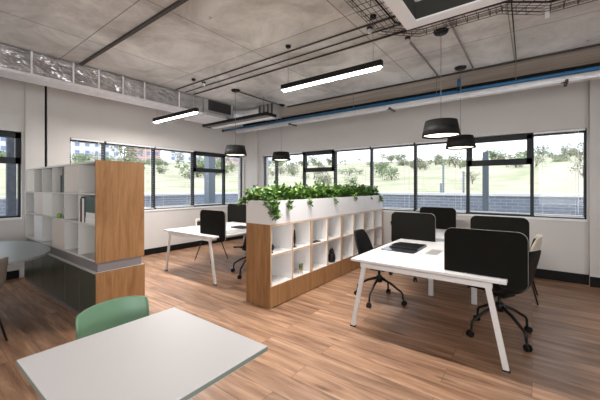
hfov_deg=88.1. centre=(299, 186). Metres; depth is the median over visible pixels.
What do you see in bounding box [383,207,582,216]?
window sill
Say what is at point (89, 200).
box file
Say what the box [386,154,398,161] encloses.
shrub
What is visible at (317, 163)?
shrub
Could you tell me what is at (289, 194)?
trailing plant
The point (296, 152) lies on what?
blind
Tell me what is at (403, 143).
blind
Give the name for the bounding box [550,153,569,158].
shrub
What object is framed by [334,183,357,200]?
trailing plant
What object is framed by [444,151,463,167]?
shrub
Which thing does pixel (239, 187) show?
blind
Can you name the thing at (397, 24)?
conduit
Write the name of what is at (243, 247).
swivel chair
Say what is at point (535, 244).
shell chair
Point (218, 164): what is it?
shrub
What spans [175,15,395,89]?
conduit
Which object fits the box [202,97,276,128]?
linear light
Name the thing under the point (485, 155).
steel post
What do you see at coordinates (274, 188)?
trailing plant
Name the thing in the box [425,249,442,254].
module
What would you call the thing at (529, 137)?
window
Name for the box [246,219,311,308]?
bookcase
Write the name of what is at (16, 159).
window
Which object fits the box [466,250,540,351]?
swivel chair
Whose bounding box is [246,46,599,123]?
trim
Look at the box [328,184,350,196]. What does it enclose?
trailing plant
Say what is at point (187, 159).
apartment building
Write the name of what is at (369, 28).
ceiling sensor
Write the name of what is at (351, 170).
shrub
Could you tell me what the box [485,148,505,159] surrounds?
shrub
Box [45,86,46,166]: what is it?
trim
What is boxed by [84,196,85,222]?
book
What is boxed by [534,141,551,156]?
shrub
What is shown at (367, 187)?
trailing plant
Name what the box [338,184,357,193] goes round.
trailing plant
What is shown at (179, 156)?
shrub
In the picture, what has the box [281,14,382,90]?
linear light
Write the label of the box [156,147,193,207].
blind
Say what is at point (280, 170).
shrub
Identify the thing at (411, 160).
shrub
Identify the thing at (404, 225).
screen
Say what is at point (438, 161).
shrub
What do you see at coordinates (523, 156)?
shrub
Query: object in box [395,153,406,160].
shrub
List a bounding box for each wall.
[0,77,244,277]
[0,194,582,215]
[259,75,588,274]
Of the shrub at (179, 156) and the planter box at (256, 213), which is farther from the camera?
the shrub at (179, 156)
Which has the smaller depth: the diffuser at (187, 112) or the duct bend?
the diffuser at (187, 112)
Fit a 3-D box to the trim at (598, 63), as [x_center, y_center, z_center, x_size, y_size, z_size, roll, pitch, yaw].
[2.688,-1.782,5.845,10.700,0.053,0.180,0,0,37]
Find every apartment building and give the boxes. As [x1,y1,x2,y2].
[0,137,5,152]
[72,142,120,160]
[130,148,160,162]
[169,151,202,162]
[215,157,237,162]
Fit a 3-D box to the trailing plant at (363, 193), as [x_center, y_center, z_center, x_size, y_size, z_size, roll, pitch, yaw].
[1.249,0.113,6.235,0.497,0.267,0.465,0,0,-9]
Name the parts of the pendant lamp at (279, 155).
lamp shade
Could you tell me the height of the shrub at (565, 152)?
1.480 m
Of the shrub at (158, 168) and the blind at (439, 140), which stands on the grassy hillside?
the shrub at (158, 168)
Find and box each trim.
[24,82,44,240]
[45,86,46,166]
[47,87,68,166]
[79,0,187,65]
[144,202,238,207]
[243,62,599,125]
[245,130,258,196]
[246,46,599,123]
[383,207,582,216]
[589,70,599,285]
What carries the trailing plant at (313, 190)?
in the planter box at (322, 207)
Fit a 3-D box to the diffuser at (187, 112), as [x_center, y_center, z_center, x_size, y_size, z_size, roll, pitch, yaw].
[-2.224,-1.228,5.474,1.344,0.008,0.048,0,0,37]
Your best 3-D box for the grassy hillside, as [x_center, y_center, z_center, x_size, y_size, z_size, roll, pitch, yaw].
[15.828,-3.209,25.751,177.478,9.527,122.791,0,0,37]
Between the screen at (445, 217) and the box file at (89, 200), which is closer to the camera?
the box file at (89, 200)
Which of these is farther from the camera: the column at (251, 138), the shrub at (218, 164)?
the shrub at (218, 164)
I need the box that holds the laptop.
[231,225,245,228]
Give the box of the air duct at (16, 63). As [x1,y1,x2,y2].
[0,43,202,116]
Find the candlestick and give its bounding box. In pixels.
[293,230,296,247]
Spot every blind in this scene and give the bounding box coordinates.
[71,138,103,160]
[106,141,154,208]
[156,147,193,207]
[226,157,242,203]
[263,154,273,197]
[277,152,301,176]
[334,146,369,185]
[371,143,413,210]
[415,140,465,212]
[534,128,584,217]
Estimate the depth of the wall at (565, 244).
5.50 m
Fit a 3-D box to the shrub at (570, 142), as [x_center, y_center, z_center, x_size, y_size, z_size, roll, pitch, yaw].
[50.098,-7.080,58.215,2.406,3.014,2.570,0,0,34]
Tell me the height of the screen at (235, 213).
0.465 m
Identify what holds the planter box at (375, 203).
on the shelving unit at (373, 218)
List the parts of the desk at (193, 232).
leg, rail, leg, leg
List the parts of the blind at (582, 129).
rail, cord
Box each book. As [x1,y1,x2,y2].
[60,175,61,191]
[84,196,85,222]
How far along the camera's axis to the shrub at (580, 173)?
16.68 m
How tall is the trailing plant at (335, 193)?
0.214 m
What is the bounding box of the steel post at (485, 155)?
[482,152,488,211]
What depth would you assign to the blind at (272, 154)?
8.55 m
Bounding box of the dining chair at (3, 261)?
[0,257,7,340]
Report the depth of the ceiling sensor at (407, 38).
3.75 m
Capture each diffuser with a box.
[154,111,197,122]
[282,65,381,90]
[424,133,457,136]
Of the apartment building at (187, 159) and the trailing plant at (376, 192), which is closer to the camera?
the trailing plant at (376, 192)
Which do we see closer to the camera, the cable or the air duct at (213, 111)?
the cable
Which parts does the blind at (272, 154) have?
cord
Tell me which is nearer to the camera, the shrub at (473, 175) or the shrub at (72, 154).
the shrub at (473, 175)
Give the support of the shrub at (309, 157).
on the grassy hillside
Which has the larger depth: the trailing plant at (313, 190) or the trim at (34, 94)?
the trim at (34, 94)
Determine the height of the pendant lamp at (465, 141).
1.227 m
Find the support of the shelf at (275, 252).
attached to the bookcase at (273, 279)
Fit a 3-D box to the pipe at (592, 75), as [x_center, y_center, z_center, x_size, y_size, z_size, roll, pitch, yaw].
[2.358,-1.371,4.752,9.880,0.126,0.255,0,0,37]
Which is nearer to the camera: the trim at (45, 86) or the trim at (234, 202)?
the trim at (45, 86)
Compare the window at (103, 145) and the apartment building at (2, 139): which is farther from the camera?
the apartment building at (2, 139)
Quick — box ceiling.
[0,0,599,109]
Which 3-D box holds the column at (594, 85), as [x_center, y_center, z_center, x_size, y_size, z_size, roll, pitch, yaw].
[5.670,-0.170,3.663,3.310,3.300,0.100,0,0,37]
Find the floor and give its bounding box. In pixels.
[0,238,599,399]
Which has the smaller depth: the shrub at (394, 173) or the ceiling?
the ceiling
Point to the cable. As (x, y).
(377, 2)
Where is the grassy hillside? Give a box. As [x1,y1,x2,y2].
[0,154,582,195]
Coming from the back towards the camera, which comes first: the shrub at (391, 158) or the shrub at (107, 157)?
the shrub at (391, 158)
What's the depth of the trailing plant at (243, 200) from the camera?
4.01 m
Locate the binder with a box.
[62,169,63,192]
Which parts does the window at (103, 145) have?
sill, awning sash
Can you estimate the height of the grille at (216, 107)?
0.210 m
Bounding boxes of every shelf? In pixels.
[24,160,144,314]
[272,250,291,256]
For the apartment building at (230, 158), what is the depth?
98.64 m
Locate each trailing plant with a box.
[237,186,267,205]
[241,183,282,220]
[260,192,281,220]
[261,179,293,210]
[269,188,303,199]
[284,181,313,206]
[295,182,321,198]
[302,184,326,198]
[309,180,338,204]
[327,188,341,196]
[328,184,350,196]
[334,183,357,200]
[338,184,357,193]
[344,180,367,195]
[359,188,373,198]
[364,185,378,195]
[371,185,383,201]
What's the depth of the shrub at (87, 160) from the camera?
26.12 m
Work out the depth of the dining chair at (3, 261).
2.92 m
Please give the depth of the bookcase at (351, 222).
5.54 m
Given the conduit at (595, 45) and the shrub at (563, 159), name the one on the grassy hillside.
the shrub at (563, 159)
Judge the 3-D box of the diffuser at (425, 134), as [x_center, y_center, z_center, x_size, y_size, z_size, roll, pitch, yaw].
[1.644,-0.615,3.616,0.392,0.006,0.392,0,0,37]
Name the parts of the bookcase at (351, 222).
plinth panel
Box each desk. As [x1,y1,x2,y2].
[164,222,245,285]
[350,229,510,373]
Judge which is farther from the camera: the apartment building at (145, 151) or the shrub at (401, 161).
the apartment building at (145, 151)
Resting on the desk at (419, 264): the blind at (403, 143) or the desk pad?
the desk pad
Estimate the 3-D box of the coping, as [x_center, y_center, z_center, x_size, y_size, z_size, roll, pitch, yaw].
[0.134,0.205,0.387,18.250,0.110,16.780,0,0,37]
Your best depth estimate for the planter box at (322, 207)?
4.77 m
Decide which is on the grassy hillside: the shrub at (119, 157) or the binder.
the shrub at (119, 157)
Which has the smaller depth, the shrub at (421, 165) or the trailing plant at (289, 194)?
the trailing plant at (289, 194)
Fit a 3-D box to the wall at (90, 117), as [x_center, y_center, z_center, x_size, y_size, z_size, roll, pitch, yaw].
[-4.927,-0.170,4.799,0.240,3.300,10.980,0,0,37]
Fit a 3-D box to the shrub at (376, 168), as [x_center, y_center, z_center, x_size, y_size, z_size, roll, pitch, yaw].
[6.617,-1.179,24.964,1.635,1.245,1.268,0,0,-14]
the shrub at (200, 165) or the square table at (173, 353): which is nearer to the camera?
the square table at (173, 353)
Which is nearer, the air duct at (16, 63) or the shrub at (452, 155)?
the air duct at (16, 63)
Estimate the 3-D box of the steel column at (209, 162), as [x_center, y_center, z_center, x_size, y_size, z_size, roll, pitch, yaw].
[-2.798,-0.155,9.613,0.240,3.530,0.240,0,0,37]
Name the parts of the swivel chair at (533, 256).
leg, leg, seat plate, leg, leg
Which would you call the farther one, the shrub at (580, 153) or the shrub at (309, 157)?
the shrub at (309, 157)
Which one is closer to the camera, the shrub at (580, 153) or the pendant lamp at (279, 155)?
the pendant lamp at (279, 155)
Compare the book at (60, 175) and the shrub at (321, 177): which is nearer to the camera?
the book at (60, 175)
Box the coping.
[0,192,582,198]
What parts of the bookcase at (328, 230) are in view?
plinth panel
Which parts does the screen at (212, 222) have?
edge trim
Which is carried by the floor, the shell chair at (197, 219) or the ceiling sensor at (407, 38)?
the shell chair at (197, 219)
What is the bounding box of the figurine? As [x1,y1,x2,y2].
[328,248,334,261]
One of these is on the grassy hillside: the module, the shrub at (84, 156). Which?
the shrub at (84, 156)
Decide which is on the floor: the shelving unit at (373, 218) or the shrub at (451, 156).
the shelving unit at (373, 218)
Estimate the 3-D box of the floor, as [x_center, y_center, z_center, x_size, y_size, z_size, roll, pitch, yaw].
[-0.548,1.540,1.521,11.180,0.120,11.460,0,0,37]
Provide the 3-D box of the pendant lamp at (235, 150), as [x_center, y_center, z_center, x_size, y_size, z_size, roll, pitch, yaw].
[-1.208,-1.204,5.813,0.420,1.227,0.420,0,0,37]
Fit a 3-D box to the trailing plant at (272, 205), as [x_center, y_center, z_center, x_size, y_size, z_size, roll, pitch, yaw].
[-0.369,0.232,3.819,0.368,0.351,0.223,0,0,37]
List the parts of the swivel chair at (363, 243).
leg, leg, leg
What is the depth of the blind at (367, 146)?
7.08 m
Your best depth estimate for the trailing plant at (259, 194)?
3.86 m
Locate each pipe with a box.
[222,66,599,131]
[236,70,599,133]
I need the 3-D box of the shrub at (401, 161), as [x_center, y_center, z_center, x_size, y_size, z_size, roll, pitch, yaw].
[17.636,-3.904,53.059,2.477,1.751,2.321,0,0,22]
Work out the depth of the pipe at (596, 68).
4.90 m
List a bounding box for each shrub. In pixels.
[71,153,83,160]
[71,157,88,162]
[76,152,94,160]
[90,152,100,159]
[106,155,119,160]
[109,146,148,160]
[111,156,144,168]
[155,159,163,165]
[156,166,168,173]
[171,152,184,161]
[175,156,216,176]
[183,171,195,178]
[203,157,234,174]
[274,166,286,173]
[283,162,298,175]
[287,167,299,175]
[307,155,318,163]
[312,161,322,165]
[314,173,333,183]
[325,157,331,164]
[343,166,356,175]
[343,175,357,184]
[374,162,390,172]
[374,165,392,176]
[377,150,388,160]
[380,166,399,179]
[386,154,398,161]
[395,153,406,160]
[395,159,408,165]
[409,156,426,164]
[410,161,428,169]
[427,158,444,165]
[431,153,442,158]
[441,155,459,165]
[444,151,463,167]
[454,159,465,167]
[465,169,480,183]
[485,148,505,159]
[494,152,515,159]
[506,155,526,167]
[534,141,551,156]
[535,152,545,166]
[543,149,556,157]
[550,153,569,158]
[550,157,562,162]
[558,142,574,154]
[558,157,571,161]
[561,149,579,156]
[567,146,582,161]
[568,159,582,176]
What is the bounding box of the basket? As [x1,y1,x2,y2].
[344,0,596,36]
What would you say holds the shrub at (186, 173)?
on the grassy hillside
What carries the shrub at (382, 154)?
on the grassy hillside
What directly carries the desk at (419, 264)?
on the floor
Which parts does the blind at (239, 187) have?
cord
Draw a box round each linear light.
[153,78,198,122]
[202,97,276,128]
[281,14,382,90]
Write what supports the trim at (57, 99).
attached to the wall at (90, 117)
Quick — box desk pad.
[381,242,426,253]
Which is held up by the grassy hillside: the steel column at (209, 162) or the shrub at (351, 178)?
the shrub at (351, 178)
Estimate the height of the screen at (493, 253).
0.465 m
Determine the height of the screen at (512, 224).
0.465 m
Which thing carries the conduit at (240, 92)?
attached to the ceiling
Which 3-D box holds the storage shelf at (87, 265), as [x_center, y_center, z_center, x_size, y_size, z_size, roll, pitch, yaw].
[-3.104,0.598,4.292,2.806,1.765,0.517,0,0,37]
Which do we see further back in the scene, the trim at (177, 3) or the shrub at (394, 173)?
the shrub at (394, 173)
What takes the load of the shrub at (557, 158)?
on the grassy hillside
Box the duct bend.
[233,103,280,120]
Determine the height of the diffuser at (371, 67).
0.008 m
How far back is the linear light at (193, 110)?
5.31 m
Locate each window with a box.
[0,130,21,220]
[70,138,241,211]
[264,128,586,221]
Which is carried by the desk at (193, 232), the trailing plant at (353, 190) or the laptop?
the laptop
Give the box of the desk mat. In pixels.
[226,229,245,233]
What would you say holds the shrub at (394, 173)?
on the grassy hillside
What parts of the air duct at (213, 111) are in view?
casing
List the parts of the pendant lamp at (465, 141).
lamp shade, cord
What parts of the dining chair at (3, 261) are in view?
leg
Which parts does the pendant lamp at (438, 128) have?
lamp shade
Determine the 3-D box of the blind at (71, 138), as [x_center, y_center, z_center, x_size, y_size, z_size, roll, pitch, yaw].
[-4.004,-0.210,5.857,0.034,1.370,0.540,0,0,37]
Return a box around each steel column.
[6,138,16,215]
[204,156,214,203]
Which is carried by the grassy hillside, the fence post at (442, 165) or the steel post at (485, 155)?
the fence post at (442, 165)
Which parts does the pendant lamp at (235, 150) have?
lamp shade, cord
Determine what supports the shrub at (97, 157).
on the grassy hillside
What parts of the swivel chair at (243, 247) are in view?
leg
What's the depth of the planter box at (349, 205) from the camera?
5.46 m
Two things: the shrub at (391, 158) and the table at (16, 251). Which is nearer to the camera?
the table at (16, 251)
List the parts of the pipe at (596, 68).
hanger rod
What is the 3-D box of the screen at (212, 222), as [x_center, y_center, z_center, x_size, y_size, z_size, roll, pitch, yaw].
[-1.365,0.595,4.844,0.615,0.465,0.028,0,0,37]
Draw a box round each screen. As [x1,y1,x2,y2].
[200,210,225,241]
[227,204,245,222]
[391,212,435,241]
[420,207,455,228]
[444,227,527,290]
[470,215,529,251]
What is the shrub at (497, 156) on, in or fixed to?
on the grassy hillside
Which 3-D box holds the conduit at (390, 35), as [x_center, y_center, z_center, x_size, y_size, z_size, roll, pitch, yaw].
[0.924,-1.804,3.805,7.480,0.024,0.024,0,0,37]
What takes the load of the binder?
on the storage shelf at (87, 265)
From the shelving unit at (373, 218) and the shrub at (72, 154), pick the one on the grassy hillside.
the shrub at (72, 154)
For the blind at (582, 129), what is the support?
attached to the window at (529, 137)
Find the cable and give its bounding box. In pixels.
[375,0,556,25]
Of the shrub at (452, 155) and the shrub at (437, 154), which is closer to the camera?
the shrub at (452, 155)
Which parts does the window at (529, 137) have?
awning sash, sill, awning sash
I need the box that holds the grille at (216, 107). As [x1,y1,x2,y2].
[208,100,230,114]
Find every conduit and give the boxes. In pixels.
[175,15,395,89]
[185,24,401,92]
[194,0,510,94]
[240,92,278,104]
[287,44,599,106]
[410,41,438,76]
[448,19,473,69]
[511,0,516,60]
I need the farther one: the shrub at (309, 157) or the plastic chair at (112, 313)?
the shrub at (309, 157)
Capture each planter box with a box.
[246,199,311,224]
[311,197,341,218]
[342,196,364,214]
[365,195,382,210]
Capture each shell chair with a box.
[194,218,227,263]
[494,234,542,304]
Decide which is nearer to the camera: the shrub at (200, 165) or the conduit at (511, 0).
the conduit at (511, 0)
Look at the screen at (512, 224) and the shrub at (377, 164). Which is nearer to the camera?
the screen at (512, 224)
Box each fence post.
[442,165,443,192]
[462,171,464,192]
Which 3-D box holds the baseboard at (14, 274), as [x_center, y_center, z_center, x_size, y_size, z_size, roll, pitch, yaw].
[-4.853,1.415,4.681,0.020,0.130,10.880,0,0,37]
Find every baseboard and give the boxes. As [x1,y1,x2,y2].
[6,235,242,279]
[534,268,599,287]
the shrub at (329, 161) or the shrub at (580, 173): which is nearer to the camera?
the shrub at (580, 173)
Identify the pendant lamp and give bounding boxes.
[224,89,246,156]
[272,104,290,160]
[422,28,460,138]
[445,65,475,149]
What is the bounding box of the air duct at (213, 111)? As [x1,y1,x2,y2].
[184,98,232,123]
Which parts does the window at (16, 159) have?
awning sash, sill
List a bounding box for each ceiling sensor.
[367,26,372,33]
[405,36,410,43]
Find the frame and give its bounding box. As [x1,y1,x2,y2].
[383,0,505,29]
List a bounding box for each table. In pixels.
[0,241,50,264]
[16,307,267,399]
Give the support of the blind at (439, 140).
attached to the window at (529, 137)
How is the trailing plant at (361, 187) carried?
in the planter box at (375, 203)
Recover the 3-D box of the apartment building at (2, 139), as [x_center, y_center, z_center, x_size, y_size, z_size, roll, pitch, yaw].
[-72.163,-10.711,69.228,6.800,9.820,11.200,0,0,44]
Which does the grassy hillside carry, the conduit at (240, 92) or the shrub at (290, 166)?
the shrub at (290, 166)
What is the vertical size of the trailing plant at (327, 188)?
0.412 m
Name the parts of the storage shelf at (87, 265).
cupboard door, door, cupboard door, door, door, door, cupboard door, door, cupboard door, shelf, shelf, door, cupboard door, cupboard door, panel, panel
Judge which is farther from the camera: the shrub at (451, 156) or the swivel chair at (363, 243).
the shrub at (451, 156)
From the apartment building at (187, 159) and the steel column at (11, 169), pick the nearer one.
the steel column at (11, 169)
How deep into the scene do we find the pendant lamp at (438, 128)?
3.49 m
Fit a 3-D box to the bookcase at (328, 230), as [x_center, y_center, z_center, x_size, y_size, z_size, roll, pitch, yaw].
[0.266,0.970,4.927,0.422,1.020,0.878,0,0,37]
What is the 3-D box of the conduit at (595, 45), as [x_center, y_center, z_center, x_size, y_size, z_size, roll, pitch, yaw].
[3.047,-1.802,4.489,8.300,0.032,0.032,0,0,37]
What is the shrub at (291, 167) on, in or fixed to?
on the grassy hillside
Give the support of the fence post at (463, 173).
on the paving
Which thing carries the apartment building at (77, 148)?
on the grassy hillside
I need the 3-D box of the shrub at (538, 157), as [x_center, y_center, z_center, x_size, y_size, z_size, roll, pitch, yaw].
[16.639,-1.785,21.737,0.968,1.216,1.038,0,0,-14]
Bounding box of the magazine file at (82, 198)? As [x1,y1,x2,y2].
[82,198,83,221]
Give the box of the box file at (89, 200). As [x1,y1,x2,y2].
[85,196,94,212]
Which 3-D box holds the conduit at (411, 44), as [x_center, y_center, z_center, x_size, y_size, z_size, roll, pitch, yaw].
[1.791,-1.806,4.430,0.024,0.024,1.560,0,0,37]
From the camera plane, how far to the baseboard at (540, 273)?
4.83 m
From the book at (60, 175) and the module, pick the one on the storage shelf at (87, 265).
the book at (60, 175)
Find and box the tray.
[207,115,270,127]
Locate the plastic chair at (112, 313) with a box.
[75,296,148,339]
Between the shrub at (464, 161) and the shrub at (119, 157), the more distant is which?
the shrub at (464, 161)
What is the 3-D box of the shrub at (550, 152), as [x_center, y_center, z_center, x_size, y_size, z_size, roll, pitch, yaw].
[41.871,-5.383,51.994,1.743,1.712,2.248,0,0,-31]
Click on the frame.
(411, 14)
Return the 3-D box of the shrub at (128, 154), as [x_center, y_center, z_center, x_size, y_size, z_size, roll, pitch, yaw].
[-17.108,-3.026,30.136,3.486,4.368,3.726,0,0,-6]
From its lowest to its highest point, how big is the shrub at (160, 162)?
1.378 m
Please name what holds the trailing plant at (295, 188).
in the planter box at (256, 213)
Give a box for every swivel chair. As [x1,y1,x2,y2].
[231,236,245,278]
[354,229,406,307]
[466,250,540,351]
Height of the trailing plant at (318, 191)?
0.274 m
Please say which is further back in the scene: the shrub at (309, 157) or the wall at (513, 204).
the shrub at (309, 157)
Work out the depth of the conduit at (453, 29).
3.94 m
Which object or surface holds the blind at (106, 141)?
attached to the window at (103, 145)
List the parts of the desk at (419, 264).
leg, rail, leg, leg, leg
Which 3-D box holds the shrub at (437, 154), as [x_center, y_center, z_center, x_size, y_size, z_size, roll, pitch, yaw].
[29.478,-6.089,66.192,3.013,2.274,3.217,0,0,-23]
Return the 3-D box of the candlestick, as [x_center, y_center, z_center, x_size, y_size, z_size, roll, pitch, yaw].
[-0.074,0.703,4.240,0.060,0.240,0.060,0,0,37]
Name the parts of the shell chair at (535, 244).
leg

